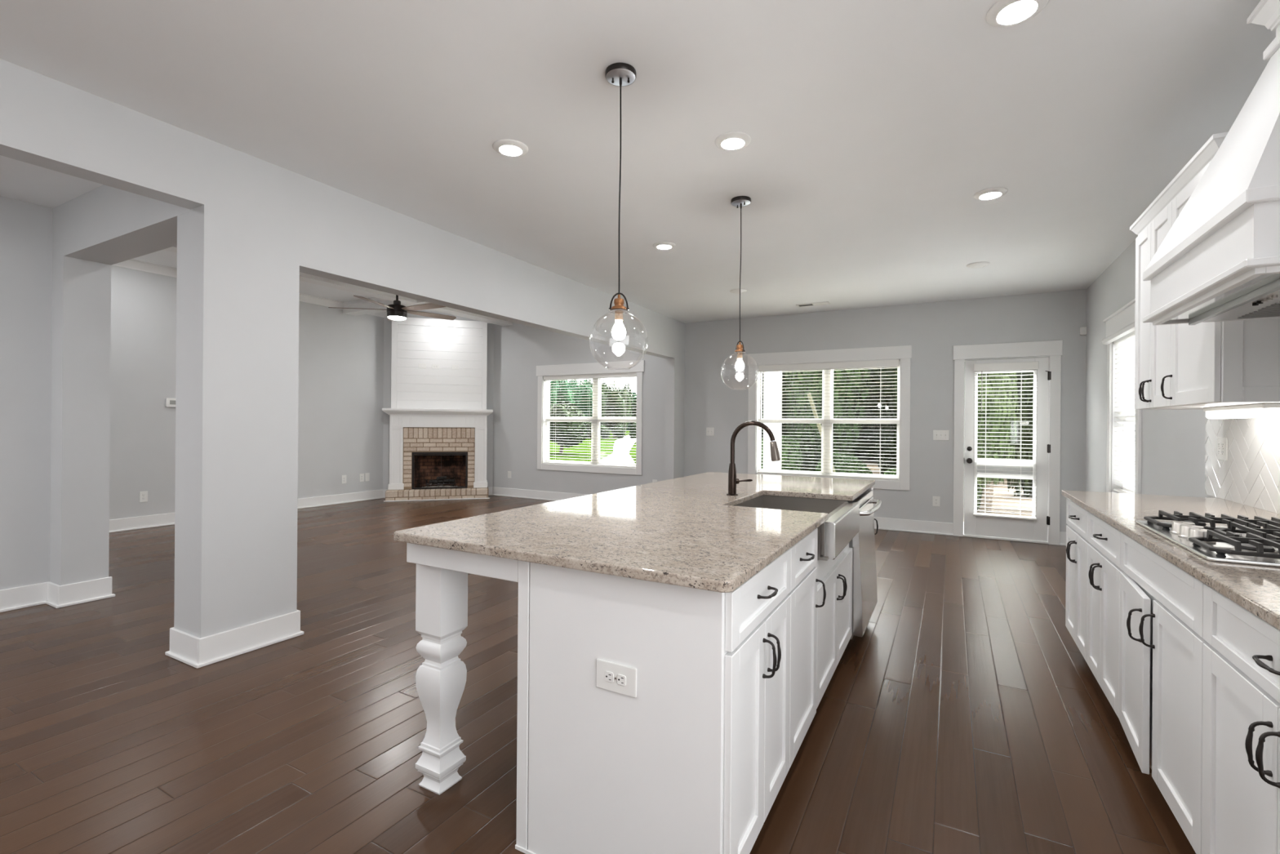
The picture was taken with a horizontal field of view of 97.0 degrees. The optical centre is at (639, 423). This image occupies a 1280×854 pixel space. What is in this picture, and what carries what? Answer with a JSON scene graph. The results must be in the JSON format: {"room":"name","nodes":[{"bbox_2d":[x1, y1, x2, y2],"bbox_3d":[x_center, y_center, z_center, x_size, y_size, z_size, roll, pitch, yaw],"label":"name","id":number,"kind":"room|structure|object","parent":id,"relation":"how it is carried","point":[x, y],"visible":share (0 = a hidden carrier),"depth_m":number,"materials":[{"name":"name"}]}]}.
{"room":"kitchen","nodes":[
{"label":"kitchen","id":0,"kind":"room"},
{"bbox_2d":[0,195,53,589],"bbox_3d":[-5.154,-0.163,2.196,0.150,2.793,4.085,0,0,29],"label":"wall","id":1,"kind":"structure","parent":0,"point":[25,228],"depth_m":3.84,"materials":[{"name":"paint"}]},
{"bbox_2d":[0,576,115,612],"bbox_3d":[-4.930,1.163,2.227,0.229,0.145,4.364,0,0,29],"label":"baseboard","id":2,"kind":"structure","parent":1,"relation":"attached to","point":[53,594],"depth_m":3.88,"materials":[{"name":"paint"}]},
{"bbox_2d":[49,184,190,585],"bbox_3d":[-4.496,-0.321,4.309,4.925,3.120,0.250,0,0,29],"label":"wall","id":3,"kind":"structure","parent":0,"point":[104,226],"depth_m":3.91,"materials":[{"name":"paint"}]},
{"bbox_2d":[109,265,383,519],"bbox_3d":[-5.173,-0.325,8.035,0.150,3.120,5.900,0,0,29],"label":"wall","id":4,"kind":"structure","parent":0,"point":[340,403],"depth_m":6.94,"materials":[{"name":"paint"}]},
{"bbox_2d":[139,490,147,502],"bbox_3d":[-5.842,0.858,6.669,0.009,0.125,0.078,0,0,29],"label":"wall outlet","id":5,"kind":"object","parent":4,"relation":"attached to","point":[143,495],"visible":1,"depth_m":6.67,"materials":[{"name":"white plastic"}]},
{"bbox_2d":[165,398,175,407],"bbox_3d":[-5.694,-0.257,6.906,0.026,0.108,0.140,0,0,29],"label":"thermostat","id":6,"kind":"object","parent":4,"relation":"attached to","point":[170,402],"visible":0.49,"depth_m":6.88,"materials":[{"name":"white plastic"}]},
{"bbox_2d":[109,488,382,533],"bbox_3d":[-5.158,1.162,7.897,0.029,0.145,3.597,0,0,29],"label":"baseboard","id":7,"kind":"structure","parent":4,"relation":"attached to","point":[163,519],"depth_m":6.92,"materials":[{"name":"paint"}]},
{"bbox_2d":[111,258,385,317],"bbox_3d":[-5.332,-1.837,7.487,0.080,0.100,4.505,0,0,29],"label":"trim","id":8,"kind":"structure","parent":4,"relation":"attached to","point":[131,264],"depth_m":6.84,"materials":[{"name":"paint"}]},
{"bbox_2d":[133,249,448,314],"bbox_3d":[-3.060,-1.929,6.901,4.925,0.120,6.165,0,0,29],"label":"ceiling","id":9,"kind":"structure","parent":0,"point":[162,257],"depth_m":7.88,"materials":[{"name":"paint"}]},
{"bbox_2d":[328,294,456,320],"bbox_3d":[-2.915,-1.568,6.904,1.419,0.601,1.469,0,0,29],"label":"ceiling fan","id":10,"kind":"object","parent":9,"relation":"hanging from","point":[396,311],"visible":0.84,"depth_m":6.83,"materials":[{"name":"black metal"}]},
{"bbox_2d":[342,297,428,315],"bbox_3d":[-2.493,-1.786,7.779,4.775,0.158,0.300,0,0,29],"label":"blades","id":11,"kind":"structure","parent":10,"relation":"attached to","point":[360,304],"depth_m":8.60,"materials":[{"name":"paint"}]},
{"bbox_2d":[163,245,512,325],"bbox_3d":[-3.679,-1.794,7.298,0.300,0.160,5.765,0,0,29],"label":"ceiling","id":12,"kind":"structure","parent":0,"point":[306,277],"depth_m":7.55,"materials":[{"name":"paint"}]},
{"bbox_2d":[0,58,684,637],"bbox_3d":[-1.898,-0.301,3.925,0.290,3.120,10.250,0,0,29],"label":"wall","id":13,"kind":"structure","parent":0,"point":[246,238],"depth_m":3.13,"materials":[{"name":"paint"}]},
{"bbox_2d":[164,609,303,668],"bbox_3d":[-2.291,1.183,3.230,0.348,0.145,0.550,0,0,29],"label":"baseboard","id":14,"kind":"structure","parent":13,"relation":"attached to","point":[193,651],"depth_m":3.06,"materials":[{"name":"paint"}]},
{"bbox_2d":[382,317,493,488],"bbox_3d":[-3.438,-0.312,9.729,1.260,3.120,1.260,0,0,29],"label":"wall","id":15,"kind":"structure","parent":0,"point":[387,324],"depth_m":9.51,"materials":[{"name":"paint"}]},
{"bbox_2d":[384,311,488,323],"bbox_3d":[-3.416,-1.822,9.691,1.782,0.100,0.080,0,0,-16],"label":"trim","id":16,"kind":"structure","parent":15,"relation":"attached to","point":[409,315],"depth_m":9.67,"materials":[{"name":"paint"}]},
{"bbox_2d":[493,322,665,494],"bbox_3d":[-1.612,-0.323,9.559,4.925,3.170,0.200,0,0,29],"label":"wall","id":17,"kind":"structure","parent":0,"point":[518,348],"depth_m":9.51,"materials":[{"name":"paint"}]},
{"bbox_2d":[382,486,492,497],"bbox_3d":[-3.444,1.176,9.715,1.780,0.145,0.029,0,0,-16],"label":"baseboard","id":18,"kind":"structure","parent":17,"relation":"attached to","point":[490,488],"depth_m":9.94,"materials":[{"name":"paint"}]},
{"bbox_2d":[492,486,586,501],"bbox_3d":[-1.061,1.194,9.118,3.515,0.145,0.029,0,0,29],"label":"baseboard","id":19,"kind":"structure","parent":17,"relation":"attached to","point":[501,491],"depth_m":9.52,"materials":[{"name":"paint"}]},
{"bbox_2d":[536,360,644,475],"bbox_3d":[-0.809,-0.097,9.066,2.050,1.730,0.168,0,0,29],"label":"window","id":20,"kind":"structure","parent":17,"relation":"in","point":[594,368],"depth_m":9.02,"materials":[{"name":"paint"}]},
{"bbox_2d":[543,373,636,467],"bbox_3d":[-0.822,-0.062,9.043,1.770,1.450,0.066,0,0,29],"label":"window blind","id":21,"kind":"object","parent":20,"relation":"attached to","point":[620,375],"visible":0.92,"depth_m":9.01,"materials":[{"name":"white plastic"}]},
{"bbox_2d":[0,495,1195,853],"bbox_3d":[-2.638,1.313,4.353,11.600,0.120,10.300,0,0,29],"label":"floor","id":22,"kind":"structure","parent":0,"point":[966,716],"depth_m":2.41,"materials":[{"name":"brown wood"}]},
{"bbox_2d":[382,317,493,502],"bbox_3d":[-3.361,-0.252,9.506,1.720,2.998,0.468,0,0,-16],"label":"fireplace","id":23,"kind":"object","parent":22,"relation":"on","point":[437,418],"depth_m":9.46,"materials":[{"name":"paint"}]},
{"bbox_2d":[382,408,493,411],"bbox_3d":[-3.366,-0.227,9.522,1.720,0.038,0.435,0,0,-16],"label":"mantel shelf","id":24,"kind":"object","parent":23,"relation":"attached to","point":[383,409],"depth_m":9.32,"materials":[{"name":"paint"}]},
{"bbox_2d":[406,542,724,853],"bbox_3d":[0.365,0.839,2.880,1.148,0.875,2.789,0,0,29],"label":"island base","id":25,"kind":"object","parent":22,"relation":"on","point":[600,771],"visible":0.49,"depth_m":1.57,"materials":[{"name":"paint"}]},
{"bbox_2d":[595,658,636,697],"bbox_3d":[-0.065,0.684,1.526,0.126,0.078,0.009,0,0,29],"label":"wall outlet","id":26,"kind":"object","parent":25,"relation":"attached to","point":[610,676],"visible":1,"depth_m":1.52,"materials":[{"name":"white plastic"}]},
{"bbox_2d":[604,671,613,682],"bbox_3d":[-0.083,0.684,1.533,0.027,0.027,0.003,0,0,29],"label":"receptacle","id":27,"kind":"object","parent":26,"relation":"attached to","point":[609,675],"depth_m":1.53,"materials":[{"name":"white plastic"}]},
{"bbox_2d":[617,674,626,685],"bbox_3d":[-0.049,0.684,1.514,0.027,0.027,0.003,0,0,29],"label":"receptacle","id":28,"kind":"object","parent":26,"relation":"attached to","point":[621,678],"depth_m":1.51,"materials":[{"name":"white plastic"}]},
{"bbox_2d":[394,471,875,592],"bbox_3d":[0.375,0.385,2.863,1.196,0.029,2.858,0,0,29],"label":"countertop","id":29,"kind":"structure","parent":25,"relation":"on","point":[686,531],"depth_m":1.96,"materials":[{"name":"stone"}]},
{"bbox_2d":[726,420,780,495],"bbox_3d":[0.589,0.178,2.922,0.281,0.388,0.098,0,0,29],"label":"kitchen faucet","id":30,"kind":"object","parent":29,"relation":"on","point":[733,481],"visible":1,"depth_m":2.94,"materials":[{"name":"brown metal"}]},
{"bbox_2d":[728,462,736,493],"bbox_3d":[0.482,0.285,2.958,0.043,0.161,0.043,0,0,29],"label":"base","id":31,"kind":"object","parent":30,"relation":"on","point":[732,469],"depth_m":2.94,"materials":[{"name":"brown metal"}]},
{"bbox_2d":[733,495,859,560],"bbox_3d":[0.748,0.486,2.787,0.527,0.164,0.730,0,0,29],"label":"sink","id":32,"kind":"object","parent":29,"relation":"in","point":[842,524],"visible":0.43,"depth_m":2.80,"materials":[{"name":"silver metal"}]},
{"bbox_2d":[722,548,791,853],"bbox_3d":[0.117,0.836,1.777,0.639,0.875,0.582,0,0,29],"label":"base cabinet","id":33,"kind":"object","parent":22,"relation":"on","point":[757,653],"visible":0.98,"depth_m":1.58,"materials":[{"name":"paint"}]},
{"bbox_2d":[788,528,826,768],"bbox_3d":[0.362,0.838,2.223,0.639,0.875,0.431,0,0,29],"label":"base cabinet","id":34,"kind":"object","parent":22,"relation":"on","point":[803,607],"visible":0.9,"depth_m":2.09,"materials":[{"name":"paint"}]},
{"bbox_2d":[815,542,853,708],"bbox_3d":[0.691,0.926,2.822,0.639,0.705,0.931,0,0,29],"label":"base cabinet","id":35,"kind":"object","parent":22,"relation":"on","point":[834,618],"visible":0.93,"depth_m":2.62,"materials":[{"name":"paint"}]},
{"bbox_2d":[847,489,881,639],"bbox_3d":[1.115,0.855,3.529,0.687,0.853,0.698,0,0,29],"label":"dishwasher","id":36,"kind":"object","parent":22,"relation":"on","point":[864,596],"visible":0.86,"depth_m":3.22,"materials":[{"name":"silver metal"}]},
{"bbox_2d":[1065,497,1089,662],"bbox_3d":[2.575,0.855,2.895,0.639,0.875,0.593,0,0,29],"label":"base cabinet","id":37,"kind":"object","parent":22,"relation":"on","point":[1077,517],"visible":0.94,"depth_m":2.99,"materials":[{"name":"paint"}]},
{"bbox_2d":[1087,511,1123,718],"bbox_3d":[2.287,0.853,2.371,0.639,0.875,0.600,0,0,29],"label":"base cabinet","id":38,"kind":"object","parent":22,"relation":"on","point":[1104,570],"visible":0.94,"depth_m":2.47,"materials":[{"name":"paint"}]},
{"bbox_2d":[1119,532,1208,853],"bbox_3d":[1.931,0.850,1.744,0.660,0.875,0.839,0,0,29],"label":"base cabinet","id":39,"kind":"object","parent":22,"relation":"on","point":[1162,641],"visible":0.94,"depth_m":1.78,"materials":[{"name":"paint"}]},
{"bbox_2d":[1201,583,1279,853],"bbox_3d":[1.547,0.847,1.023,0.639,0.875,0.789,0,0,29],"label":"base cabinet","id":40,"kind":"object","parent":22,"relation":"on","point":[1241,776],"visible":0.98,"depth_m":1.33,"materials":[{"name":"paint"}]},
{"bbox_2d":[1061,489,1279,630],"bbox_3d":[2.076,0.398,1.899,0.683,0.029,2.852,0,0,29],"label":"countertop","id":41,"kind":"structure","parent":40,"relation":"on","point":[1255,588],"depth_m":1.90,"materials":[{"name":"stone"}]},
{"bbox_2d":[1135,510,1279,567],"bbox_3d":[1.970,0.354,1.754,0.521,0.056,0.712,0,0,29],"label":"gas cooktop","id":42,"kind":"object","parent":41,"relation":"in","point":[1251,544],"visible":1,"depth_m":1.75,"materials":[{"name":"silver metal"}]},
{"bbox_2d":[0,0,1275,323],"bbox_3d":[-0.623,-1.535,3.258,7.050,0.120,10.300,0,0,29],"label":"ceiling","id":43,"kind":"structure","parent":0,"point":[874,128],"depth_m":2.72,"materials":[{"name":"paint"}]},
{"bbox_2d":[493,138,528,156],"bbox_3d":[-0.691,-1.464,3.027,0.184,0.022,0.184,0,0,29],"label":"recessed light","id":44,"kind":"object","parent":43,"relation":"in","point":[506,147],"visible":1,"depth_m":3.00,"materials":[{"name":"white plastic"}]},
{"bbox_2d":[589,62,648,369],"bbox_3d":[-0.085,-0.850,2.371,0.247,1.241,0.247,0,0,29],"label":"pendant light","id":45,"kind":"object","parent":43,"relation":"hanging from","point":[619,74],"visible":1,"depth_m":2.36,"materials":[{"name":"clear glass"}]},
{"bbox_2d":[614,310,622,320],"bbox_3d":[-0.088,-0.452,2.371,0.035,0.040,0.035,0,0,29],"label":"socket","id":46,"kind":"object","parent":45,"relation":"attached to","point":[618,313],"depth_m":2.36,"materials":[{"name":"metal"}]},
{"bbox_2d":[653,241,675,249],"bbox_3d":[0.199,-1.457,4.656,0.184,0.022,0.184,0,0,29],"label":"recessed light","id":47,"kind":"object","parent":43,"relation":"in","point":[660,245],"visible":1,"depth_m":4.62,"materials":[{"name":"white plastic"}]},
{"bbox_2d":[715,131,751,150],"bbox_3d":[0.481,-1.456,2.937,0.184,0.022,0.184,0,0,29],"label":"recessed light","id":48,"kind":"object","parent":43,"relation":"in","point":[734,140],"visible":1,"depth_m":2.91,"materials":[{"name":"white plastic"}]},
{"bbox_2d":[729,288,746,293],"bbox_3d":[1.080,-1.450,6.228,0.184,0.022,0.184,0,0,29],"label":"recessed light","id":49,"kind":"object","parent":43,"relation":"in","point":[734,291],"visible":0.94,"depth_m":6.19,"materials":[{"name":"white plastic"}]},
{"bbox_2d":[720,195,759,390],"bbox_3d":[0.656,-0.844,3.705,0.247,1.241,0.247,0,0,29],"label":"pendant light","id":50,"kind":"object","parent":43,"relation":"hanging from","point":[740,201],"visible":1,"depth_m":3.69,"materials":[{"name":"clear glass"}]},
{"bbox_2d":[795,301,831,306],"bbox_3d":[2.103,-1.450,6.881,0.384,0.007,0.140,0,0,29],"label":"ceiling vent","id":51,"kind":"object","parent":43,"relation":"in","point":[827,302],"visible":1,"depth_m":6.86,"materials":[{"name":"white plastic"}]},
{"bbox_2d":[966,261,990,268],"bbox_3d":[3.068,-1.435,5.144,0.184,0.022,0.184,0,0,29],"label":"recessed light","id":52,"kind":"object","parent":43,"relation":"in","point":[976,264],"visible":1,"depth_m":5.11,"materials":[{"name":"white plastic"}]},
{"bbox_2d":[973,186,1007,199],"bbox_3d":[2.209,-1.442,3.573,0.184,0.022,0.184,0,0,29],"label":"recessed light","id":53,"kind":"object","parent":43,"relation":"in","point":[992,193],"visible":1,"depth_m":3.54,"materials":[{"name":"white plastic"}]},
{"bbox_2d":[986,0,1048,27],"bbox_3d":[1.323,-1.449,1.989,0.184,0.022,0.184,0,0,29],"label":"recessed light","id":54,"kind":"object","parent":43,"relation":"in","point":[1003,13],"visible":1,"depth_m":1.99,"materials":[{"name":"white plastic"}]},
{"bbox_2d":[684,288,1086,532],"bbox_3d":[2.728,-0.102,7.202,4.955,2.793,0.150,0,0,29],"label":"wall","id":55,"kind":"structure","parent":0,"point":[932,330],"depth_m":6.79,"materials":[{"name":"paint"}]},
{"bbox_2d":[706,427,714,435],"bbox_3d":[0.997,0.111,8.056,0.118,0.118,0.019,0,0,29],"label":"light switch","id":56,"kind":"object","parent":55,"relation":"attached to","point":[709,431],"visible":1,"depth_m":8.06,"materials":[{"name":"white plastic"}]},
{"bbox_2d":[747,345,911,490],"bbox_3d":[2.401,-0.077,7.359,2.036,1.746,0.168,0,0,29],"label":"window","id":57,"kind":"structure","parent":55,"relation":"in","point":[903,353],"depth_m":7.34,"materials":[{"name":"paint"}]},
{"bbox_2d":[757,360,899,479],"bbox_3d":[2.388,-0.058,7.337,1.760,1.470,0.066,0,0,29],"label":"window blind","id":58,"kind":"object","parent":57,"relation":"attached to","point":[882,363],"visible":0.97,"depth_m":7.25,"materials":[{"name":"white plastic"}]},
{"bbox_2d":[932,496,940,506],"bbox_3d":[3.496,0.914,6.685,0.078,0.117,0.009,0,0,29],"label":"wall outlet","id":59,"kind":"object","parent":55,"relation":"attached to","point":[935,500],"visible":1,"depth_m":6.68,"materials":[{"name":"white plastic"}]},
{"bbox_2d":[933,430,949,439],"bbox_3d":[3.539,0.134,6.659,0.166,0.118,0.019,0,0,29],"label":"light switch","id":60,"kind":"object","parent":55,"relation":"attached to","point":[937,434],"visible":1,"depth_m":6.66,"materials":[{"name":"white plastic"}]},
{"bbox_2d":[873,516,1066,546],"bbox_3d":[2.673,1.222,7.124,4.660,0.145,0.029,0,0,29],"label":"baseboard","id":61,"kind":"structure","parent":55,"relation":"attached to","point":[884,523],"depth_m":6.76,"materials":[{"name":"paint"}]},
{"bbox_2d":[952,339,1062,545],"bbox_3d":[4.117,0.200,6.399,1.032,2.210,0.198,0,0,29],"label":"door","id":62,"kind":"structure","parent":55,"relation":"in","point":[1046,529],"depth_m":6.32,"materials":[{"name":"paint"}]},
{"bbox_2d":[973,361,1038,519],"bbox_3d":[4.075,0.184,6.329,0.606,1.729,0.068,0,0,29],"label":"window blind","id":63,"kind":"object","parent":62,"relation":"attached to","point":[1015,366],"visible":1,"depth_m":6.32,"materials":[{"name":"white plastic"}]},
{"bbox_2d":[1084,239,1217,497],"bbox_3d":[2.354,-0.106,1.531,0.150,2.793,10.150,0,0,29],"label":"wall","id":64,"kind":"structure","parent":0,"point":[1173,463],"depth_m":4.50,"materials":[{"name":"paint"}]},
{"bbox_2d":[1102,297,1142,493],"bbox_3d":[4.031,-0.120,4.654,0.198,1.648,1.054,0,0,29],"label":"window","id":65,"kind":"structure","parent":64,"relation":"in","point":[1123,317],"depth_m":4.99,"materials":[{"name":"paint"}]},
{"bbox_2d":[1113,330,1135,493],"bbox_3d":[4.025,-0.081,4.658,0.058,1.340,0.790,0,0,29],"label":"window blind","id":66,"kind":"object","parent":65,"relation":"attached to","point":[1126,343],"visible":0.62,"depth_m":4.75,"materials":[{"name":"white plastic"}]},
{"bbox_2d":[1129,131,1279,409],"bbox_3d":[2.615,-0.589,2.577,0.402,1.020,1.152,0,0,29],"label":"upper cabinet","id":67,"kind":"object","parent":64,"relation":"attached to","point":[1202,365],"visible":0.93,"depth_m":2.41,"materials":[{"name":"paint"}]},
{"bbox_2d":[1203,403,1279,418],"bbox_3d":[2.601,-0.052,2.439,0.090,0.054,0.600,0,0,29],"label":"light","id":68,"kind":"object","parent":67,"relation":"attached to","point":[1258,410],"visible":1,"depth_m":2.35,"materials":[{"name":"white plastic"}]},
{"bbox_2d":[1205,408,1279,418],"bbox_3d":[2.601,-0.042,2.439,0.080,0.034,0.580,0,0,29],"label":"diffuser","id":69,"kind":"object","parent":68,"relation":"attached to","point":[1211,413],"depth_m":2.38,"materials":[{"name":"white plastic"}]},
{"bbox_2d":[1142,0,1279,325],"bbox_3d":[2.043,-0.913,1.720,0.584,1.082,0.907,0,0,29],"label":"range hood","id":70,"kind":"object","parent":64,"relation":"attached to","point":[1219,260],"visible":1,"depth_m":1.73,"materials":[{"name":"paint"}]},
{"bbox_2d":[1217,436,1227,460],"bbox_3d":[3.032,0.129,2.953,0.009,0.118,0.120,0,0,29],"label":"wall outlet","id":71,"kind":"object","parent":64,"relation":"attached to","point":[1222,442],"visible":1,"depth_m":2.94,"materials":[{"name":"white plastic"}]},
{"bbox_2d":[1204,417,1279,514],"bbox_3d":[2.418,0.038,1.816,0.009,0.694,3.053,0,0,29],"label":"backsplash","id":72,"kind":"structure","parent":64,"relation":"attached to","point":[1250,476],"depth_m":2.72,"materials":[{"name":"white tile"}]},
{"label":"outside","id":73,"kind":"structure","parent":0,"visible":0},
{"bbox_2d":[549,430,1134,464],"bbox_3d":[20.862,1.562,79.526,220.000,0.470,144.000,0,0,29],"label":"lawn","id":74,"kind":"structure","parent":73,"point":[569,451],"depth_m":34.14,"materials":[{"name":"green plant"}]},
{"bbox_2d":[550,379,559,405],"bbox_3d":[-9.508,-1.938,63.317,2.074,8.185,2.239,0,0,29],"label":"tree","id":75,"kind":"object","parent":74,"relation":"on","point":[553,391],"visible":0.12,"depth_m":62.76,"materials":[{"name":"green plant"}]},
{"bbox_2d":[556,379,575,407],"bbox_3d":[-7.371,-1.530,57.196,2.182,7.399,2.123,0,0,29],"label":"tree","id":76,"kind":"object","parent":74,"relation":"on","point":[562,396],"visible":0.3,"depth_m":56.60,"materials":[{"name":"green plant"}]},
{"bbox_2d":[549,400,588,453],"bbox_3d":[-4.093,0.174,30.512,3.213,2.870,2.666,0,0,29],"label":"round tree","id":77,"kind":"object","parent":74,"relation":"on","point":[556,411],"visible":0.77,"depth_m":29.67,"materials":[{"name":"green plant"}]},
{"bbox_2d":[571,378,584,409],"bbox_3d":[-7.091,-1.946,64.081,2.369,6.422,1.966,0,0,29],"label":"tree","id":78,"kind":"object","parent":74,"relation":"on","point":[576,388],"visible":0.19,"depth_m":63.61,"materials":[{"name":"green plant"}]},
{"bbox_2d":[577,378,592,422],"bbox_3d":[-5.287,-1.701,57.669,1.979,6.128,2.319,0,0,-15],"label":"tree","id":79,"kind":"object","parent":74,"relation":"on","point":[584,402],"visible":0.35,"depth_m":57.10,"materials":[{"name":"green plant"}]},
{"bbox_2d":[600,384,607,426],"bbox_3d":[-4.795,-1.774,64.271,1.902,6.089,2.664,0,0,-33],"label":"tree","id":80,"kind":"object","parent":74,"relation":"on","point":[603,397],"visible":0.12,"depth_m":63.60,"materials":[{"name":"green plant"}]},
{"bbox_2d":[600,423,610,439],"bbox_3d":[-3.360,0.768,53.162,1.242,1.633,0.926,0,0,-22],"label":"shrub","id":81,"kind":"object","parent":74,"relation":"on","point":[603,431],"visible":0.76,"depth_m":52.93,"materials":[{"name":"green plant"}]},
{"bbox_2d":[603,380,628,437],"bbox_3d":[-2.382,-1.502,56.961,2.689,5.775,1.891,0,0,29],"label":"tree","id":82,"kind":"object","parent":74,"relation":"on","point":[609,412],"visible":0.69,"depth_m":56.47,"materials":[{"name":"green plant"}]},
{"bbox_2d":[612,422,625,439],"bbox_3d":[-1.976,0.646,53.153,1.280,1.620,0.903,0,0,-10],"label":"shrub","id":83,"kind":"object","parent":74,"relation":"on","point":[619,428],"visible":0.88,"depth_m":52.94,"materials":[{"name":"green plant"}]},
{"bbox_2d":[610,392,636,430],"bbox_3d":[-8.536,-2.580,99.188,22.799,8.697,16.638,0,0,29],"label":"foliage","id":84,"kind":"object","parent":74,"relation":"on","point":[634,394],"visible":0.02,"depth_m":98.30,"materials":[{"name":"green plant"}]},
{"bbox_2d":[619,385,633,431],"bbox_3d":[-1.970,-1.530,64.467,2.630,5.833,2.033,0,0,29],"label":"tree","id":85,"kind":"object","parent":74,"relation":"on","point":[629,400],"visible":0.21,"depth_m":64.00,"materials":[{"name":"green plant"}]},
{"bbox_2d":[629,422,636,438],"bbox_3d":[-0.472,0.618,53.182,1.259,2.040,0.935,0,0,29],"label":"shrub","id":86,"kind":"object","parent":74,"relation":"on","point":[632,433],"visible":0.61,"depth_m":52.93,"materials":[{"name":"green plant"}]},
{"bbox_2d":[630,398,636,427],"bbox_3d":[0.119,-1.070,56.935,2.618,5.108,1.944,0,0,44],"label":"tree","id":87,"kind":"object","parent":74,"relation":"on","point":[633,413],"visible":0.11,"depth_m":56.67,"materials":[{"name":"green plant"}]},
{"bbox_2d":[760,390,879,462],"bbox_3d":[9.254,-2.871,25.808,16.755,9.466,3.735,0,0,29],"label":"foliage","id":88,"kind":"object","parent":74,"relation":"on","point":[866,435],"visible":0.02,"depth_m":24.64,"materials":[{"name":"green plant"}]},
{"bbox_2d":[784,368,871,471],"bbox_3d":[4.489,-0.606,13.516,1.735,5.980,2.421,0,0,-7],"label":"tree","id":89,"kind":"object","parent":74,"relation":"on","point":[809,433],"visible":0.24,"depth_m":12.96,"materials":[{"name":"green plant"}]},
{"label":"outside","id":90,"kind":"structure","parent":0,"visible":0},
{"bbox_2d":[862,461,1032,521],"bbox_3d":[7.553,1.638,16.780,10.100,0.050,15.300,0,0,29],"label":"ground","id":91,"kind":"structure","parent":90,"point":[874,468],"depth_m":11.86,"materials":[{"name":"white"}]},
{"bbox_2d":[762,372,789,436],"bbox_3d":[4.707,-1.281,17.577,2.457,7.668,2.479,0,0,29],"label":"tree","id":92,"kind":"object","parent":91,"relation":"on","point":[784,392],"visible":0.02,"depth_m":16.72,"materials":[{"name":"green plant"}]},
{"bbox_2d":[760,435,803,471],"bbox_3d":[2.879,1.047,11.914,0.970,1.737,1.106,0,0,29],"label":"shrub","id":93,"kind":"object","parent":91,"relation":"on","point":[788,451],"visible":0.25,"depth_m":11.62,"materials":[{"name":"green plant"}]},
{"bbox_2d":[807,392,835,472],"bbox_3d":[3.572,0.492,10.870,0.771,2.201,0.073,0,0,37],"label":"leaning pole","id":94,"kind":"object","parent":91,"relation":"on","point":[811,402],"visible":0.25,"depth_m":10.98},
{"bbox_2d":[815,451,872,474],"bbox_3d":[4.192,1.224,11.550,1.200,1.318,1.046,0,0,29],"label":"shrub","id":95,"kind":"object","parent":91,"relation":"on","point":[838,460],"visible":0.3,"depth_m":11.26,"materials":[{"name":"green plant"}]},
{"bbox_2d":[864,367,897,474],"bbox_3d":[7.693,-1.055,15.835,2.776,7.547,2.648,0,0,29],"label":"tree","id":96,"kind":"object","parent":91,"relation":"on","point":[874,412],"visible":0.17,"depth_m":15.44,"materials":[{"name":"green plant"}]},
{"bbox_2d":[884,467,896,475],"bbox_3d":[4.949,1.263,10.584,1.172,1.300,1.064,0,0,29],"label":"shrub","id":97,"kind":"object","parent":91,"relation":"on","point":[892,471],"visible":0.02,"depth_m":10.50,"materials":[{"name":"green plant"}]},
{"bbox_2d":[893,366,979,491],"bbox_3d":[6.630,-0.319,12.203,2.204,5.457,2.350,0,0,29],"label":"tree","id":98,"kind":"object","parent":91,"relation":"on","point":[895,369],"visible":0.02,"depth_m":12.97,"materials":[{"name":"green plant"}]},
{"bbox_2d":[963,372,1018,512],"bbox_3d":[6.287,-0.773,10.482,1.160,5.113,1.104,0,0,29],"label":"sunlit tree","id":99,"kind":"object","parent":91,"relation":"on","point":[1006,430],"visible":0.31,"depth_m":10.01,"materials":[{"name":"green plant"}]},
{"bbox_2d":[1006,372,1033,497],"bbox_3d":[8.799,-1.657,12.838,1.411,7.266,1.683,0,0,29],"label":"sunlit tree","id":100,"kind":"object","parent":91,"relation":"on","point":[1026,435],"visible":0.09,"depth_m":12.40,"materials":[{"name":"green plant"}]},
{"bbox_2d":[1026,372,1033,459],"bbox_3d":[7.957,-0.843,10.542,1.244,4.976,1.605,0,0,29],"label":"sunlit tree","id":101,"kind":"object","parent":91,"relation":"on","point":[1030,420],"visible":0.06,"depth_m":10.81,"materials":[{"name":"green plant"}]},
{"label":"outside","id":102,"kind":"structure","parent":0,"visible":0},
{"bbox_2d":[600,435,635,463],"bbox_3d":[-0.342,1.375,43.460,4.492,0.447,57.224,0,0,4],"label":"driveway","id":103,"kind":"structure","parent":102,"point":[620,451],"depth_m":30.32,"materials":[{"name":"concrete"}]},
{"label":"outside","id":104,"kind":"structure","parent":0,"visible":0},
{"bbox_2d":[963,466,1134,528],"bbox_3d":[3.218,1.488,4.793,55.341,0.340,21.438,0,0,-36],"label":"patio","id":105,"kind":"structure","parent":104,"point":[1134,466],"depth_m":17.02,"materials":[{"name":"concrete"}]},
{"bbox_2d":[763,371,782,470],"bbox_3d":[2.367,-0.168,10.110,0.300,3.479,0.300,0,0,29],"label":"porch post","id":106,"kind":"object","parent":105,"relation":"on","point":[774,397],"visible":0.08,"depth_m":10.01,"materials":[{"name":"paint"}]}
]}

